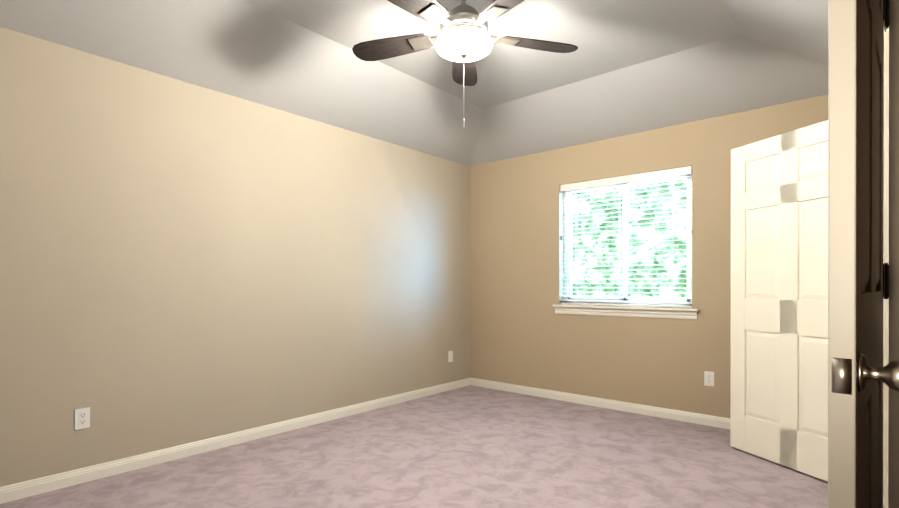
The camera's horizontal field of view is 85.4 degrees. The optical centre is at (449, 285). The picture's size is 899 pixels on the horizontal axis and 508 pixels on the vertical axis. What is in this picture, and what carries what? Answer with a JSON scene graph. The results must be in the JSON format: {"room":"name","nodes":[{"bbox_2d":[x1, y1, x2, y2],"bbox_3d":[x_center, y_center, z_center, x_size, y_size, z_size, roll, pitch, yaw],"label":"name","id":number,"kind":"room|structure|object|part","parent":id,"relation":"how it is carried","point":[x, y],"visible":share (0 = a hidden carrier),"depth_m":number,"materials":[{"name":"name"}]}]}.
{"room":"empty bedroom","nodes":[
{"label":"empty bedroom","id":0,"kind":"room"},
{"bbox_2d":[0,27,469,486],"bbox_3d":[-1.334,-0.358,3.745,0.160,2.940,4.940,0,0,41],"label":"wall","id":1,"kind":"structure","parent":0,"point":[182,262],"depth_m":3.21,"materials":[{"name":"paint"}]},
{"bbox_2d":[75,407,89,429],"bbox_3d":[-2.076,0.752,2.756,0.008,0.115,0.070,0,0,41],"label":"electrical outlet","id":2,"kind":"object","parent":1,"relation":"attached to","point":[82,418],"visible":1,"depth_m":2.75,"materials":[{"name":"white plastic"}]},
{"bbox_2d":[0,378,471,503],"bbox_3d":[-1.268,1.071,3.691,0.014,0.082,4.620,0,0,41],"label":"baseboard","id":3,"kind":"structure","parent":1,"relation":"attached to","point":[17,491],"depth_m":3.20,"materials":[{"name":"white paint"}]},
{"bbox_2d":[448,351,452,361],"bbox_3d":[0.011,0.754,5.184,0.008,0.115,0.070,0,0,41],"label":"electrical outlet","id":4,"kind":"object","parent":1,"relation":"attached to","point":[450,356],"visible":1,"depth_m":5.18,"materials":[{"name":"white plastic"}]},
{"bbox_2d":[0,0,827,165],"bbox_3d":[0.091,-1.476,2.518,3.600,0.300,4.620,0,0,41],"label":"ceiling","id":5,"kind":"structure","parent":0,"point":[627,67],"depth_m":3.33,"materials":[{"name":"grey paint"}]},
{"bbox_2d":[352,0,577,127],"bbox_3d":[0.051,-1.228,2.534,1.269,0.795,1.230,0,0,41],"label":"ceiling fan","id":6,"kind":"object","parent":5,"relation":"hanging from","point":[463,41],"visible":1,"depth_m":2.55,"materials":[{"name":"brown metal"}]},
{"bbox_3d":[-0.331,-1.330,2.725,0.457,0.006,0.162,0,-11,20],"label":"blade","id":7,"kind":"part","parent":6,"relation":"part of","materials":[{"name":"brown wood"}]},
{"label":"blade","id":8,"kind":"part","parent":6,"relation":"part of","materials":[{"name":"brown wood"}]},
{"bbox_3d":[0.076,-1.265,2.575,0.304,0.093,0.304,0,0,41],"label":"lamp shade","id":9,"kind":"part","parent":6,"relation":"part of","materials":[{"name":"white glass"}]},
{"bbox_3d":[0.093,-1.330,3.009,0.162,0.006,0.457,11,1,2],"label":"blade","id":10,"kind":"part","parent":6,"relation":"part of","materials":[{"name":"brown wood"}]},
{"bbox_3d":[0.317,-1.329,2.215,0.162,0.006,0.457,-13,7,-33],"label":"blade","id":11,"kind":"part","parent":6,"relation":"part of","materials":[{"name":"brown wood"}]},
{"bbox_3d":[0.493,-1.330,2.693,0.457,0.006,0.162,0,11,-16],"label":"blade","id":12,"kind":"part","parent":6,"relation":"part of","materials":[{"name":"brown wood"}]},
{"bbox_2d":[0,385,827,507],"bbox_3d":[0.091,1.139,2.523,3.920,0.050,4.940,0,0,41],"label":"floor","id":13,"kind":"structure","parent":0,"point":[470,446],"depth_m":2.97,"materials":[{"name":"carpet"}]},
{"bbox_2d":[470,95,827,417],"bbox_3d":[1.710,-0.359,4.280,3.760,2.940,0.160,0,0,41],"label":"wall","id":14,"kind":"structure","parent":0,"point":[522,333],"depth_m":4.44,"materials":[{"name":"paint"}]},
{"bbox_2d":[472,378,729,428],"bbox_3d":[1.535,1.070,4.319,3.387,0.082,0.014,0,0,41],"label":"baseboard","id":15,"kind":"structure","parent":14,"relation":"attached to","point":[714,421],"depth_m":4.37,"materials":[{"name":"white paint"}]},
{"bbox_2d":[553,304,698,311],"bbox_3d":[1.532,0.197,4.358,1.300,0.023,0.125,0,0,41],"label":"window sill","id":16,"kind":"structure","parent":14,"relation":"attached to","point":[633,307],"depth_m":4.26,"materials":[{"name":"white paint"}]},
{"bbox_2d":[555,307,697,319],"bbox_3d":[1.511,0.241,4.334,1.270,0.066,0.020,0,0,41],"label":"apron","id":17,"kind":"object","parent":14,"relation":"attached to","point":[637,313],"visible":0.86,"depth_m":4.27,"materials":[{"name":"white paint"}]},
{"bbox_2d":[564,174,691,307],"bbox_3d":[1.596,-0.395,4.432,1.190,1.163,0.079,0,0,41],"label":"window","id":18,"kind":"structure","parent":14,"relation":"in","point":[568,266],"depth_m":4.40,"materials":[{"name":"glass"}]},
{"bbox_2d":[560,166,691,307],"bbox_3d":[1.540,-0.396,4.367,1.190,1.157,0.062,0,0,41],"label":"window blinds","id":19,"kind":"object","parent":18,"relation":"attached to","point":[620,180],"visible":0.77,"depth_m":4.35,"materials":[{"name":"white plastic"}]},
{"bbox_2d":[704,371,713,386],"bbox_3d":[2.062,0.740,3.869,0.070,0.115,0.008,0,0,41],"label":"electrical outlet","id":20,"kind":"object","parent":14,"relation":"attached to","point":[708,378],"visible":1,"depth_m":3.87,"materials":[{"name":"white plastic"}]},
{"bbox_2d":[883,29,886,507],"bbox_3d":[2.141,-0.355,2.301,0.160,2.940,2.280,0,0,41],"label":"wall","id":21,"kind":"structure","parent":0,"point":[885,301],"depth_m":1.65,"materials":[{"name":"paint"}]},
{"bbox_2d":[730,120,827,481],"bbox_3d":[2.065,0.086,2.948,0.046,2.032,0.830,0,0,-18],"label":"closet door","id":22,"kind":"structure","parent":21,"relation":"in","point":[779,315],"depth_m":2.99,"materials":[{"name":"white paint"}]},
{"bbox_2d":[887,0,898,507],"bbox_3d":[1.415,-0.353,1.316,0.343,2.940,0.160,0,0,41],"label":"wall","id":23,"kind":"structure","parent":0,"point":[893,254],"depth_m":1.36,"materials":[{"name":"paint"}]},
{"bbox_2d":[828,0,898,507],"bbox_3d":[0.940,0.051,1.054,0.103,2.107,0.846,0,0,44],"label":"entry door","id":24,"kind":"structure","parent":23,"relation":"in","point":[859,374],"depth_m":0.78,"materials":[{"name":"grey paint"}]},
{"bbox_3d":[0.681,0.143,0.781,0.098,0.062,0.092,0,0,44],"label":"knob","id":25,"kind":"part","parent":24,"relation":"part of","materials":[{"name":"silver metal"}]},
{"label":"outside","id":26,"kind":"structure","parent":0,"visible":0},
{"bbox_2d":[572,179,686,298],"bbox_3d":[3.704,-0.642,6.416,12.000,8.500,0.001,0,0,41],"label":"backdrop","id":27,"kind":"structure","parent":26,"point":[631,279],"depth_m":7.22,"materials":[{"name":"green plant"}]}
]}

